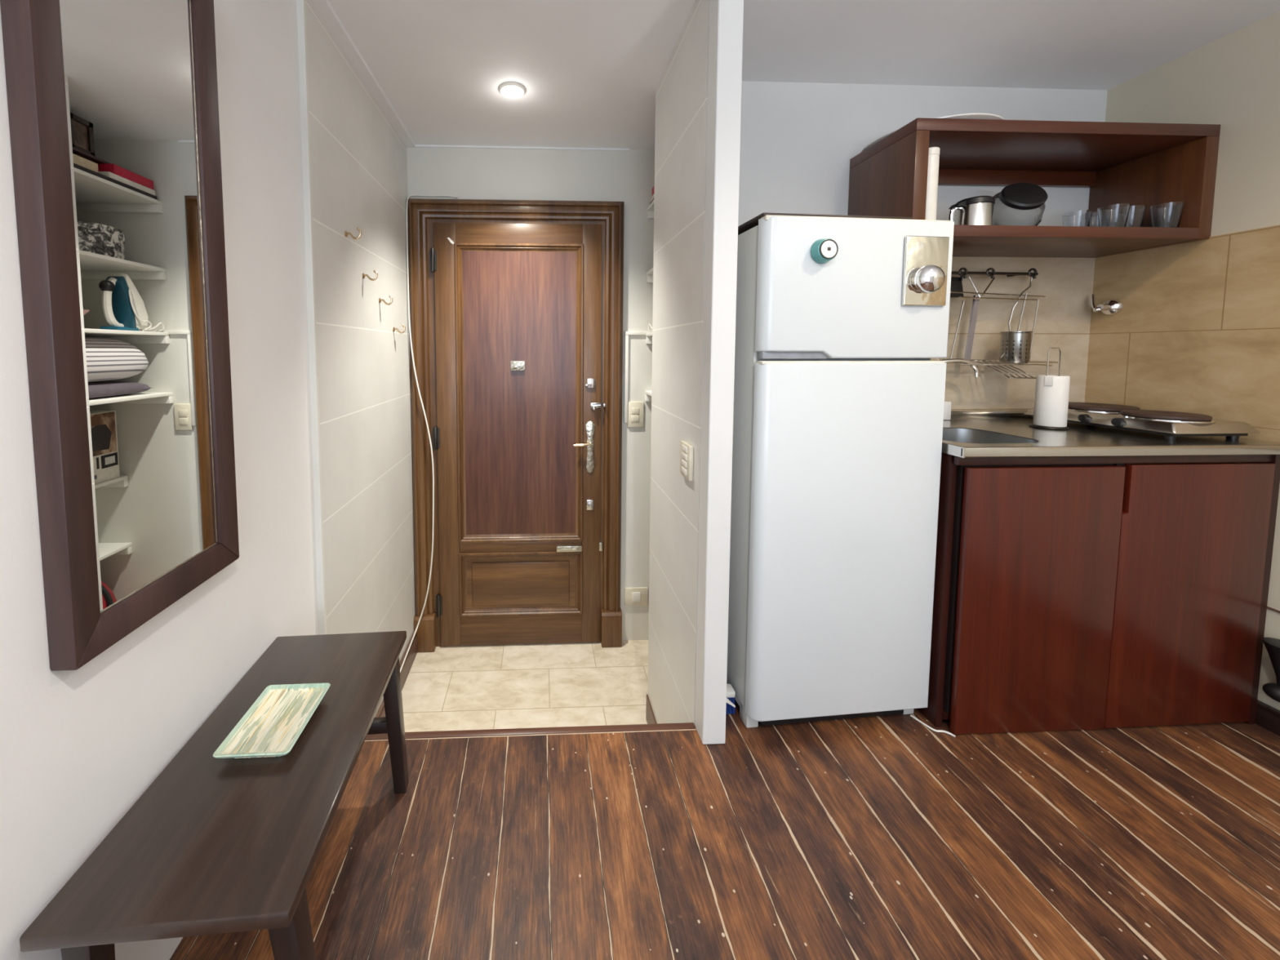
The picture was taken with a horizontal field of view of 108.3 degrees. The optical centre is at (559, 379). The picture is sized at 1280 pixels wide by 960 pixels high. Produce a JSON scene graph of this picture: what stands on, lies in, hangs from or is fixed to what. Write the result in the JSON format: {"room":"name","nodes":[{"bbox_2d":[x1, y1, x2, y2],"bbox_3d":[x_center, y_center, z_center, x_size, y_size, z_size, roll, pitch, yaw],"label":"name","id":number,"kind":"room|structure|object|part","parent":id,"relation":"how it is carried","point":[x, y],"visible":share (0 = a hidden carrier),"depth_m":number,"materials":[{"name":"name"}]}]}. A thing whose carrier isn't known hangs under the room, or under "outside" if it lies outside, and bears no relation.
{"room":"studio apartment","nodes":[
{"label":"studio apartment","id":0,"kind":"room"},
{"bbox_2d":[0,0,415,959],"bbox_3d":[-0.811,0.278,0.028,0.180,2.874,5.086,0,4,-2],"label":"wall","id":1,"kind":"structure","parent":0,"point":[80,747],"depth_m":1.20,"materials":[{"name":"white paint"}]},
{"bbox_2d":[0,0,239,671],"bbox_3d":[-0.756,-0.201,0.836,0.040,1.258,0.376,0,4,-2],"label":"wall mirror","id":2,"kind":"object","parent":1,"relation":"attached to","point":[113,104],"visible":1,"depth_m":0.77,"materials":[{"name":"brown wood"}]},
{"bbox_2d":[59,0,217,612],"bbox_3d":[-0.747,-0.199,0.829,0.008,1.144,0.283,0,4,-2],"label":"mirror glass","id":3,"kind":"object","parent":2,"relation":"attached to","point":[134,159],"depth_m":0.81,"materials":[{"name":"silver mirror"}]},
{"bbox_2d":[296,0,326,635],"bbox_3d":[-0.791,-0.044,1.473,0.021,2.318,0.012,0,4,-2],"label":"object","id":4,"kind":"structure","parent":1,"relation":"attached to","point":[300,4],"depth_m":1.46,"materials":[{"name":"white paint"}]},
{"bbox_2d":[344,227,361,239],"bbox_3d":[-0.763,-0.542,1.696,0.060,0.044,0.021,0,4,-2],"label":"coat hook","id":5,"kind":"object","parent":1,"relation":"attached to","point":[346,233],"visible":1,"depth_m":1.69,"materials":[{"name":"gold metal"}]},
{"bbox_2d":[309,0,416,147],"bbox_3d":[-0.779,-1.229,1.942,0.049,0.014,1.076,0,4,-2],"label":"trim","id":6,"kind":"structure","parent":1,"relation":"attached to","point":[324,9],"depth_m":1.75,"materials":[{"name":"paint"}]},
{"bbox_2d":[361,270,377,280],"bbox_3d":[-0.769,-0.425,1.862,0.060,0.044,0.021,0,4,-2],"label":"coat hook","id":7,"kind":"object","parent":1,"relation":"attached to","point":[363,275],"visible":1,"depth_m":1.86,"materials":[{"name":"gold metal"}]},
{"bbox_2d":[378,295,392,305],"bbox_3d":[-0.777,-0.357,2.051,0.060,0.044,0.021,0,4,-2],"label":"coat hook","id":8,"kind":"object","parent":1,"relation":"attached to","point":[389,296],"visible":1,"depth_m":2.05,"materials":[{"name":"gold metal"}]},
{"bbox_2d":[375,631,417,717],"bbox_3d":[-0.795,1.517,2.119,0.018,0.130,1.076,0,4,-2],"label":"baseboard","id":9,"kind":"structure","parent":1,"relation":"attached to","point":[411,655],"depth_m":2.40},
{"bbox_2d":[392,324,405,333],"bbox_3d":[-0.785,-0.249,2.246,0.060,0.044,0.021,0,4,-2],"label":"coat hook","id":10,"kind":"object","parent":1,"relation":"attached to","point":[403,326],"visible":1,"depth_m":2.24,"materials":[{"name":"gold metal"}]},
{"bbox_2d":[400,194,457,672],"bbox_3d":[-0.680,0.234,2.349,0.268,2.457,0.459,0,4,-2],"label":"cable","id":11,"kind":"object","parent":1,"relation":"attached to","point":[409,196],"visible":0.95,"depth_m":2.49,"materials":[{"name":"white plastic"}]},
{"bbox_2d":[364,722,696,741],"bbox_3d":[-0.180,1.132,1.451,1.235,0.034,0.024,0,4,-2],"label":"trim","id":12,"kind":"structure","parent":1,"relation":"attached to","point":[539,731],"depth_m":1.45,"materials":[{"name":"brown wood"}]},
{"bbox_2d":[401,640,648,732],"bbox_3d":[0.117,1.634,2.102,2.200,0.100,1.401,0,4,-2],"label":"floor","id":13,"kind":"structure","parent":0,"point":[565,684],"depth_m":2.34,"materials":[{"name":"tile"}]},
{"bbox_2d":[406,146,654,640],"bbox_3d":[0.090,0.107,2.664,2.200,2.874,0.120,0,4,-2],"label":"wall","id":14,"kind":"structure","parent":0,"point":[628,177],"depth_m":2.54,"materials":[{"name":"paint"}]},
{"bbox_2d":[406,198,623,652],"bbox_3d":[-0.232,0.285,2.566,1.190,2.532,0.073,0,4,-2],"label":"door","id":15,"kind":"structure","parent":14,"relation":"in","point":[516,306],"depth_m":2.58,"materials":[{"name":"brown wood"}]},
{"bbox_3d":[-0.219,0.339,2.591,0.698,2.396,0.024,0,4,-2],"label":"rail","id":16,"kind":"part","parent":15,"relation":"part of","materials":[{"name":"brown wood"}]},
{"bbox_3d":[-0.219,0.089,2.571,0.710,1.682,0.030,0,4,-2],"label":"panel moulding","id":17,"kind":"part","parent":15,"relation":"part of","materials":[{"name":"brown wood"}]},
{"bbox_3d":[-0.219,0.089,2.582,0.698,1.672,0.007,0,4,-2],"label":"panel","id":18,"kind":"part","parent":15,"relation":"part of","materials":[{"name":"brown wood"}]},
{"bbox_3d":[-0.219,1.175,2.642,0.710,0.378,0.030,0,4,-2],"label":"panel moulding","id":19,"kind":"part","parent":15,"relation":"part of","materials":[{"name":"brown wood"}]},
{"bbox_3d":[-0.219,1.175,2.648,0.698,0.370,0.015,0,4,-2],"label":"panel","id":20,"kind":"part","parent":15,"relation":"part of","materials":[{"name":"brown wood"}]},
{"bbox_3d":[0.132,0.362,2.574,0.104,0.021,0.049,0,4,-2],"label":"lever handle","id":21,"kind":"part","parent":15,"relation":"part of","materials":[{"name":"silver metal"}]},
{"bbox_3d":[0.176,0.714,2.614,0.040,0.058,0.018,0,4,-2],"label":"lock plate","id":22,"kind":"part","parent":15,"relation":"part of","materials":[{"name":"silver metal"}]},
{"bbox_3d":[0.173,0.019,2.570,0.053,0.054,0.016,0,4,-2],"label":"lock plate","id":23,"kind":"part","parent":15,"relation":"part of","materials":[{"name":"silver metal"}]},
{"bbox_2d":[415,144,629,151],"bbox_3d":[-0.195,-1.267,2.499,1.166,0.010,0.010,0,4,-2],"label":"trim","id":24,"kind":"structure","parent":14,"relation":"attached to","point":[416,145],"depth_m":2.49,"materials":[{"name":"paint"}]},
{"bbox_2d":[627,401,644,426],"bbox_3d":[0.438,0.199,2.617,0.090,0.146,0.016,0,4,-2],"label":"light switch","id":25,"kind":"object","parent":14,"relation":"attached to","point":[635,409],"visible":1,"depth_m":2.61,"materials":[{"name":"beige plastic"}]},
{"bbox_2d":[624,586,648,605],"bbox_3d":[0.453,1.273,2.687,0.136,0.108,0.016,0,4,-2],"label":"wall socket","id":26,"kind":"object","parent":14,"relation":"attached to","point":[635,596],"visible":1,"depth_m":2.68,"materials":[{"name":"beige plastic"}]},
{"bbox_2d":[631,592,640,601],"bbox_3d":[0.453,1.274,2.682,0.050,0.056,0.006,0,4,-2],"label":"outlet","id":27,"kind":"object","parent":26,"relation":"attached to","point":[636,597],"depth_m":2.68,"materials":[{"name":"white plastic"}]},
{"bbox_2d":[623,331,650,422],"bbox_3d":[0.451,-0.014,2.604,0.164,0.521,0.014,0,4,-2],"label":"cable conduit","id":28,"kind":"object","parent":14,"relation":"attached to","point":[626,333],"visible":0.8,"depth_m":2.59,"materials":[{"name":"white plastic"}]},
{"bbox_2d":[644,390,651,401],"bbox_3d":[0.802,0.109,2.345,0.602,0.060,0.575,0,4,-2],"label":"niche shelf","id":29,"kind":"object","parent":14,"relation":"attached to","point":[648,393],"visible":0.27,"depth_m":2.60,"materials":[{"name":"white paint"}]},
{"bbox_2d":[645,332,652,343],"bbox_3d":[0.802,-0.216,2.324,0.602,0.060,0.575,0,4,-2],"label":"niche shelf","id":30,"kind":"object","parent":14,"relation":"attached to","point":[648,335],"visible":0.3,"depth_m":2.57,"materials":[{"name":"white paint"}]},
{"bbox_2d":[648,323,652,332],"bbox_3d":[0.528,-0.287,2.536,0.060,0.052,0.078,0,4,-2],"label":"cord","id":31,"kind":"object","parent":30,"relation":"on","point":[649,324],"visible":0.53,"depth_m":2.56,"materials":[{"name":"white plastic"}]},
{"bbox_2d":[646,267,653,283],"bbox_3d":[0.802,-0.558,2.301,0.602,0.060,0.575,0,4,-2],"label":"niche shelf","id":32,"kind":"object","parent":14,"relation":"attached to","point":[649,273],"visible":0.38,"depth_m":2.55,"materials":[{"name":"white paint"}]},
{"bbox_2d":[647,200,653,219],"bbox_3d":[0.802,-0.909,2.279,0.602,0.060,0.575,0,4,-2],"label":"niche shelf","id":33,"kind":"object","parent":14,"relation":"attached to","point":[651,208],"visible":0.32,"depth_m":2.53,"materials":[{"name":"white paint"}]},
{"bbox_3d":[0.682,-0.952,2.306,0.342,0.022,0.465,0,4,-2],"label":"book","id":34,"kind":"object","parent":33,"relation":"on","visible":0},
{"bbox_3d":[0.680,-0.983,2.402,0.338,0.027,0.260,0,4,-2],"label":"book","id":35,"kind":"object","parent":34,"relation":"on","visible":0},
{"bbox_2d":[652,185,654,195],"bbox_3d":[0.666,-1.022,2.412,0.305,0.048,0.226,0,4,-2],"label":"box","id":36,"kind":"object","parent":35,"relation":"on","point":[653,188],"visible":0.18,"depth_m":2.48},
{"bbox_2d":[694,0,743,744],"bbox_3d":[0.475,-0.062,1.367,0.072,2.368,0.075,0,4,-2],"label":"wall","id":37,"kind":"structure","parent":0,"point":[726,16],"depth_m":1.34,"materials":[{"name":"paint"}]},
{"bbox_2d":[169,699,1279,959],"bbox_3d":[0.789,1.257,-0.217,3.354,0.060,4.580,0,4,-2],"label":"floor","id":38,"kind":"structure","parent":0,"point":[895,837],"depth_m":1.12,"materials":[{"name":"brown wood"}]},
{"bbox_2d":[19,631,408,959],"bbox_3d":[-0.583,0.944,0.983,0.368,0.408,0.664,0,4,-4],"label":"bench","id":39,"kind":"object","parent":38,"relation":"on","point":[211,846],"visible":0.88,"depth_m":0.77,"materials":[{"name":"brown wood"}]},
{"bbox_3d":[-0.714,0.975,0.704,0.051,0.384,0.057,0,4,-4],"label":"leg","id":40,"kind":"part","parent":39,"relation":"part of","materials":[{"name":"brown wood"}]},
{"bbox_2d":[213,683,330,758],"bbox_3d":[-0.599,0.727,0.972,0.145,0.028,0.189,0,4,-3],"label":"tray","id":41,"kind":"object","parent":39,"relation":"on","point":[273,725],"visible":1,"depth_m":0.96,"materials":[{"name":"ceramic"}]},
{"bbox_3d":[-0.413,0.973,0.727,0.068,0.384,0.057,0,4,-4],"label":"leg","id":42,"kind":"part","parent":39,"relation":"part of","materials":[{"name":"brown wood"}]},
{"bbox_3d":[-0.455,0.938,1.263,0.068,0.384,0.057,0,4,-4],"label":"leg","id":43,"kind":"part","parent":39,"relation":"part of","materials":[{"name":"brown wood"}]},
{"bbox_2d":[725,684,735,714],"bbox_3d":[0.558,0.962,1.529,0.057,0.296,0.042,0,4,-2],"label":"brush","id":44,"kind":"object","parent":38,"relation":"on","point":[731,694],"visible":0.3,"depth_m":1.52,"materials":[{"name":"blue plastic"}]},
{"bbox_2d":[726,697,735,707],"bbox_3d":[0.544,1.061,1.493,0.062,0.109,0.012,0,4,-2],"label":"dustpan","id":45,"kind":"object","parent":38,"relation":"on","point":[728,701],"visible":0.07,"depth_m":1.49,"materials":[{"name":"white plastic"}]},
{"bbox_2d":[726,214,954,728],"bbox_3d":[0.873,0.302,1.649,0.600,1.604,0.495,0,4,-6],"label":"refrigerator","id":46,"kind":"object","parent":38,"relation":"on","point":[839,393],"visible":0.94,"depth_m":1.41,"materials":[{"name":"metal"}]},
{"bbox_2d":[810,238,838,263],"bbox_3d":[0.773,-0.376,1.329,0.072,0.072,0.034,0,4,-6],"label":"magnet","id":47,"kind":"object","parent":46,"relation":"attached to","point":[823,251],"visible":1,"depth_m":1.32,"materials":[{"name":"teal plastic"}]},
{"bbox_2d":[737,212,911,235],"bbox_3d":[0.811,-0.502,1.593,0.475,0.008,0.462,0,4,-6],"label":"board","id":48,"kind":"object","parent":46,"relation":"on","point":[753,222],"visible":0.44,"depth_m":1.37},
{"bbox_3d":[0.870,1.074,1.709,0.495,0.037,0.446,0,4,-6],"label":"kick plate","id":49,"kind":"part","parent":46,"relation":"part of","materials":[{"name":"black plastic"}]},
{"bbox_3d":[0.896,0.506,1.438,0.600,1.120,0.044,0,4,-6],"label":"fridge door","id":50,"kind":"part","parent":46,"relation":"part of","materials":[{"name":"white metal"}]},
{"bbox_3d":[0.896,-0.273,1.387,0.600,0.414,0.044,0,4,-6],"label":"freezer door","id":51,"kind":"part","parent":46,"relation":"part of","materials":[{"name":"white metal"}]},
{"bbox_2d":[902,235,949,306],"bbox_3d":[1.105,-0.325,1.353,0.140,0.207,0.059,0,4,-6],"label":"plate","id":52,"kind":"object","parent":46,"relation":"attached to","point":[926,257],"visible":1,"depth_m":1.37,"materials":[{"name":"silver"}]},
{"bbox_2d":[910,715,955,737],"bbox_3d":[1.195,1.114,1.467,0.025,0.006,0.114,-3,5,-43],"label":"cord","id":53,"kind":"object","parent":38,"relation":"on","point":[912,716],"visible":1,"depth_m":1.46,"materials":[{"name":"white plastic"}]},
{"bbox_2d":[916,452,1279,734],"bbox_3d":[1.723,0.657,1.700,1.044,0.889,0.544,0,4,-2],"label":"base cabinet","id":54,"kind":"object","parent":38,"relation":"on","point":[1071,593],"visible":0.84,"depth_m":1.43,"materials":[{"name":"brown wood"}]},
{"bbox_3d":[1.490,0.691,1.430,0.496,0.849,0.020,0,4,-2],"label":"door","id":55,"kind":"part","parent":54,"relation":"part of","materials":[{"name":"red wood"}]},
{"bbox_2d":[941,409,1279,457],"bbox_3d":[1.727,0.239,1.667,1.064,0.185,0.554,0,4,-2],"label":"countertop","id":56,"kind":"structure","parent":54,"relation":"on","point":[977,433],"depth_m":1.46,"materials":[{"name":"silver metal"}]},
{"bbox_2d":[943,400,951,420],"bbox_3d":[1.606,0.128,1.905,0.035,0.078,0.026,0,4,-2],"label":"soap bottle","id":57,"kind":"object","parent":56,"relation":"on","point":[947,408],"visible":0.56,"depth_m":1.89,"materials":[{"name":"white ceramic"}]},
{"bbox_2d":[942,426,1040,444],"bbox_3d":[1.394,0.263,1.579,0.323,0.148,0.298,0,4,-2],"label":"sink basin","id":58,"kind":"object","parent":56,"relation":"in","point":[954,435],"depth_m":1.66,"materials":[{"name":"silver metal"}]},
{"bbox_2d":[1028,347,1069,430],"bbox_3d":[1.836,0.030,1.708,0.106,0.300,0.106,0,4,-2],"label":"paper towel holder","id":59,"kind":"object","parent":56,"relation":"on","point":[1050,348],"visible":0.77,"depth_m":1.70,"materials":[{"name":"grey metal"}]},
{"bbox_2d":[1032,374,1070,426],"bbox_3d":[1.840,0.078,1.711,0.088,0.187,0.087,0,4,-2],"label":"paper towel roll","id":60,"kind":"object","parent":59,"relation":"on","point":[1051,392],"visible":0.99,"depth_m":1.68,"materials":[{"name":"white paper"}]},
{"bbox_3d":[1.840,0.027,1.708,0.054,0.295,0.006,0,4,-2],"label":"loop handle","id":61,"kind":"part","parent":59,"relation":"part of","materials":[{"name":"silver metal"}]},
{"bbox_2d":[1024,401,1260,439],"bbox_3d":[2.085,0.143,1.684,0.301,0.077,0.458,0,4,-2],"label":"hotplate","id":62,"kind":"object","parent":56,"relation":"on","point":[1171,424],"visible":0.98,"depth_m":1.53,"materials":[{"name":"silver metal"}]},
{"bbox_3d":[1.942,0.141,1.694,0.016,0.030,0.030,0,4,-2],"label":"knob","id":63,"kind":"part","parent":62,"relation":"part of","materials":[{"name":"black plastic"}]},
{"bbox_3d":[2.100,0.105,1.789,0.212,0.014,0.212,0,4,-2],"label":"burner plate","id":64,"kind":"part","parent":62,"relation":"part of","materials":[{"name":"brown metal"}]},
{"bbox_3d":[1.946,0.148,1.595,0.016,0.030,0.030,0,4,-2],"label":"knob","id":65,"kind":"part","parent":62,"relation":"part of","materials":[{"name":"black plastic"}]},
{"bbox_3d":[2.066,0.120,1.562,0.188,0.014,0.188,0,4,-2],"label":"burner plate","id":66,"kind":"part","parent":62,"relation":"part of","materials":[{"name":"brown metal"}]},
{"bbox_3d":[1.733,0.244,1.419,1.042,0.028,0.018,0,4,-2],"label":"rail","id":67,"kind":"part","parent":54,"relation":"part of","materials":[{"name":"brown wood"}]},
{"bbox_3d":[1.986,0.686,1.452,0.490,0.852,0.020,0,4,-2],"label":"door","id":68,"kind":"part","parent":54,"relation":"part of","materials":[{"name":"red wood"}]},
{"bbox_2d":[328,0,1279,149],"bbox_3d":[0.763,-1.124,0.052,3.334,0.100,5.186,0,4,-2],"label":"ceiling","id":69,"kind":"structure","parent":0,"point":[590,72],"depth_m":1.65,"materials":[{"name":"paint"}]},
{"bbox_2d":[498,81,525,98],"bbox_3d":[-0.201,-1.229,1.949,0.112,0.015,0.112,0,4,-2],"label":"recessed light","id":70,"kind":"object","parent":69,"relation":"in","point":[511,90],"visible":1,"depth_m":1.94,"materials":[{"name":"white plastic"}]},
{"bbox_3d":[-0.201,-1.228,1.949,0.082,0.014,0.082,0,4,-2],"label":"bulb","id":71,"kind":"part","parent":70,"relation":"part of","materials":[{"name":"white"}]},
{"bbox_2d":[737,80,1107,226],"bbox_3d":[1.422,-0.068,1.930,1.867,2.428,0.020,0,4,-2],"label":"wall","id":72,"kind":"structure","parent":0,"point":[798,140],"depth_m":1.85,"materials":[{"name":"paint"}]},
{"bbox_2d":[930,256,1095,410],"bbox_3d":[1.689,-0.164,1.922,1.134,0.700,0.006,0,4,-2],"label":"tiles","id":73,"kind":"structure","parent":72,"relation":"attached to","point":[1063,321],"depth_m":1.93,"materials":[{"name":"tile"}]},
{"bbox_2d":[937,358,979,377],"bbox_3d":[1.534,-0.038,1.860,0.290,0.100,0.087,1,4,21],"label":"faucet","id":74,"kind":"object","parent":73,"relation":"attached to","point":[975,371],"visible":0.41,"depth_m":1.82,"materials":[{"name":"silver metal"}]},
{"bbox_2d":[951,267,1038,279],"bbox_3d":[1.706,-0.432,1.871,0.465,0.042,0.062,0,4,-2],"label":"utensil rail","id":75,"kind":"object","parent":73,"relation":"attached to","point":[987,273],"visible":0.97,"depth_m":1.84,"materials":[{"name":"grey metal"}]},
{"bbox_2d":[950,276,964,297],"bbox_3d":[1.571,-0.379,1.854,0.145,0.087,0.020,0,4,-2],"label":"scoop","id":76,"kind":"object","parent":75,"relation":"hanging from","point":[956,282],"visible":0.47,"depth_m":1.85,"materials":[{"name":"black plastic"}]},
{"bbox_2d":[937,276,1057,378],"bbox_3d":[1.806,-0.211,1.822,0.521,0.407,0.155,0,4,-2],"label":"dish rack","id":77,"kind":"object","parent":73,"relation":"attached to","point":[975,307],"visible":0.86,"depth_m":1.84,"materials":[{"name":"silver metal"}]},
{"bbox_2d":[999,277,1032,363],"bbox_3d":[1.825,-0.239,1.829,0.092,0.346,0.184,3,5,41],"label":"cup","id":78,"kind":"object","parent":77,"relation":"hanging from","point":[1015,346],"visible":1,"depth_m":1.77,"materials":[{"name":"metal"}]},
{"bbox_2d":[848,117,1220,257],"bbox_3d":[1.723,-0.692,1.724,1.077,0.386,0.333,0,4,-2],"label":"wall shelf unit","id":79,"kind":"object","parent":72,"relation":"attached to","point":[1149,165],"visible":0.85,"depth_m":1.64,"materials":[{"name":"brown wood"}]},
{"bbox_2d":[924,146,940,220],"bbox_3d":[1.270,-0.658,1.580,0.058,0.260,0.058,0,4,-2],"label":"canister","id":80,"kind":"object","parent":79,"relation":"on","point":[934,152],"visible":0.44,"depth_m":1.55,"materials":[{"name":"white plastic"}]},
{"bbox_2d":[860,112,1004,152],"bbox_3d":[1.402,-0.896,1.743,0.430,0.018,0.430,0,4,-2],"label":"serving platter","id":81,"kind":"object","parent":79,"relation":"on","point":[979,115],"visible":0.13,"depth_m":1.55,"materials":[{"name":"white ceramic"}]},
{"bbox_2d":[948,195,995,225],"bbox_3d":[1.519,-0.600,1.695,0.138,0.130,0.112,2,4,27],"label":"jug","id":82,"kind":"object","parent":79,"relation":"on","point":[974,211],"visible":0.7,"depth_m":1.65,"materials":[{"name":"grey metal"}]},
{"bbox_3d":[1.459,-0.591,1.687,0.044,0.100,0.014,0,4,-2],"label":"handle","id":83,"kind":"part","parent":82,"relation":"part of","materials":[{"name":"silver metal"}]},
{"bbox_3d":[1.516,-0.649,1.686,0.140,0.032,0.112,0,4,-2],"label":"lid","id":84,"kind":"part","parent":82,"relation":"part of","materials":[{"name":"black plastic"}]},
{"bbox_3d":[1.717,-0.826,1.872,0.985,0.058,0.021,0,4,-2],"label":"rail","id":85,"kind":"part","parent":79,"relation":"part of","materials":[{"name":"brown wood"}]},
{"bbox_2d":[993,182,1048,226],"bbox_3d":[1.713,-0.631,1.730,0.181,0.202,0.207,0,4,-2],"label":"glass jar","id":86,"kind":"object","parent":79,"relation":"on","point":[1017,203],"visible":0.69,"depth_m":1.67,"materials":[{"name":"white"}]},
{"bbox_3d":[1.693,-0.670,1.670,0.131,0.116,0.095,0,4,-2],"label":"lid","id":87,"kind":"part","parent":86,"relation":"part of","materials":[{"name":"black plastic"}]},
{"bbox_2d":[1062,209,1092,226],"bbox_3d":[1.964,-0.586,1.738,0.078,0.096,0.078,0,4,-2],"label":"drinking glass","id":88,"kind":"object","parent":79,"relation":"on","point":[1077,218],"visible":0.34,"depth_m":1.71,"materials":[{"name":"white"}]},
{"bbox_2d":[1088,211,1098,226],"bbox_3d":[2.048,-0.587,1.752,0.078,0.096,0.078,0,4,-2],"label":"drinking glass","id":89,"kind":"object","parent":79,"relation":"on","point":[1094,220],"visible":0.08,"depth_m":1.73,"materials":[{"name":"white"}]},
{"bbox_2d":[1097,203,1130,226],"bbox_3d":[2.012,-0.581,1.663,0.078,0.096,0.078,0,4,-2],"label":"drinking glass","id":90,"kind":"object","parent":79,"relation":"on","point":[1115,215],"visible":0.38,"depth_m":1.64,"materials":[{"name":"clear glass"}]},
{"bbox_2d":[1125,204,1146,226],"bbox_3d":[2.093,-0.582,1.682,0.078,0.096,0.078,0,4,-2],"label":"drinking glass","id":91,"kind":"object","parent":79,"relation":"on","point":[1136,213],"visible":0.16,"depth_m":1.65,"materials":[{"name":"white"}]},
{"bbox_2d":[1149,201,1185,227],"bbox_3d":[2.178,-0.580,1.642,0.078,0.096,0.078,0,4,-2],"label":"drinking glass","id":92,"kind":"object","parent":79,"relation":"on","point":[1168,215],"visible":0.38,"depth_m":1.62,"materials":[{"name":"clear glass"}]},
{"bbox_2d":[1105,11,1279,710],"bbox_3d":[2.395,0.071,-0.217,0.100,2.428,4.360,0,4,-2],"label":"wall","id":93,"kind":"structure","parent":0,"point":[1232,82],"depth_m":1.53,"materials":[{"name":"beige paint"}]},
{"bbox_2d":[1084,225,1279,442],"bbox_3d":[2.286,-0.114,1.117,0.006,0.704,1.654,0,4,-2],"label":"wall tiles","id":94,"kind":"structure","parent":93,"relation":"attached to","point":[1196,330],"depth_m":1.62,"materials":[{"name":"tile"}]},
{"bbox_2d":[1089,293,1122,315],"bbox_3d":[2.221,-0.307,1.869,0.062,0.091,0.080,0,4,-2],"label":"valve","id":95,"kind":"object","parent":94,"relation":"attached to","point":[1110,307],"visible":1,"depth_m":1.85,"materials":[{"name":"silver metal"}]},
{"bbox_3d":[2.205,-0.316,1.884,0.025,0.076,0.052,1,4,11],"label":"lever","id":96,"kind":"part","parent":95,"relation":"part of","materials":[{"name":"silver metal"}]},
{"bbox_2d":[1254,699,1279,735],"bbox_3d":[2.345,1.202,-0.411,0.022,0.075,3.832,0,4,-2],"label":"baseboard","id":97,"kind":"structure","parent":93,"relation":"attached to","point":[1268,717],"depth_m":1.46,"materials":[{"name":"brown wood"}]},
{"bbox_2d":[1262,637,1279,702],"bbox_3d":[2.236,0.906,1.410,0.087,0.182,0.084,0,4,-2],"label":"wall bracket","id":98,"kind":"object","parent":93,"relation":"attached to","point":[1272,645],"visible":1,"depth_m":1.41,"materials":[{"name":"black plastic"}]},
{"bbox_3d":[2.235,0.971,1.414,0.068,0.051,0.068,0,4,-2],"label":"knob","id":99,"kind":"part","parent":98,"relation":"part of","materials":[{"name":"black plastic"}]},
{"bbox_2d":[1266,606,1279,613],"bbox_3d":[2.296,0.765,0.947,0.005,0.006,1.200,0,4,-2],"label":"trim","id":100,"kind":"structure","parent":93,"relation":"attached to","point":[1268,607],"depth_m":1.46,"materials":[{"name":"brown wood"}]},
{"bbox_3d":[0.780,0.167,1.745,0.697,2.874,0.624,0,4,-2],"label":"wall pier","id":101,"kind":"object","parent":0,"visible":0},
{"bbox_2d":[645,694,657,724],"bbox_3d":[0.424,1.541,1.820,0.015,0.121,0.622,0,4,-2],"label":"baseboard","id":102,"kind":"object","parent":101,"relation":"attached to","point":[650,717],"visible":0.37,"depth_m":2.06,"materials":[{"name":"beige tile"}]},
{"bbox_2d":[647,0,709,724],"bbox_3d":[0.428,0.107,1.727,0.008,2.753,0.623,0,4,-2],"label":"cladding","id":103,"kind":"object","parent":101,"relation":"attached to","point":[682,90],"visible":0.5,"depth_m":1.65,"materials":[{"name":"grey tile"}]},
{"bbox_2d":[680,440,693,481],"bbox_3d":[0.424,0.269,1.529,0.017,0.115,0.100,0,4,-2],"label":"light switch panel","id":104,"kind":"object","parent":103,"relation":"attached to","point":[686,450],"visible":1,"depth_m":1.50,"materials":[{"name":"beige plastic"}]},
{"bbox_2d":[680,466,686,475],"bbox_3d":[0.418,0.305,1.531,0.004,0.018,0.050,0,4,-2],"label":"light switch","id":105,"kind":"object","parent":104,"relation":"attached to","point":[683,468],"depth_m":1.53,"materials":[{"name":"white plastic"}]},
{"bbox_2d":[681,458,686,467],"bbox_3d":[0.418,0.280,1.530,0.004,0.018,0.050,0,4,-2],"label":"light switch","id":106,"kind":"object","parent":104,"relation":"attached to","point":[683,460],"depth_m":1.53,"materials":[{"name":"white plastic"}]},
{"bbox_2d":[681,444,687,453],"bbox_3d":[0.418,0.230,1.527,0.004,0.018,0.050,0,4,-2],"label":"light switch","id":107,"kind":"object","parent":104,"relation":"attached to","point":[684,447],"depth_m":1.52,"materials":[{"name":"white plastic"}]},
{"bbox_2d":[681,452,687,460],"bbox_3d":[0.418,0.255,1.528,0.004,0.018,0.050,0,4,-2],"label":"light switch","id":108,"kind":"object","parent":104,"relation":"attached to","point":[684,455],"depth_m":1.52,"materials":[{"name":"white plastic"}]}
]}

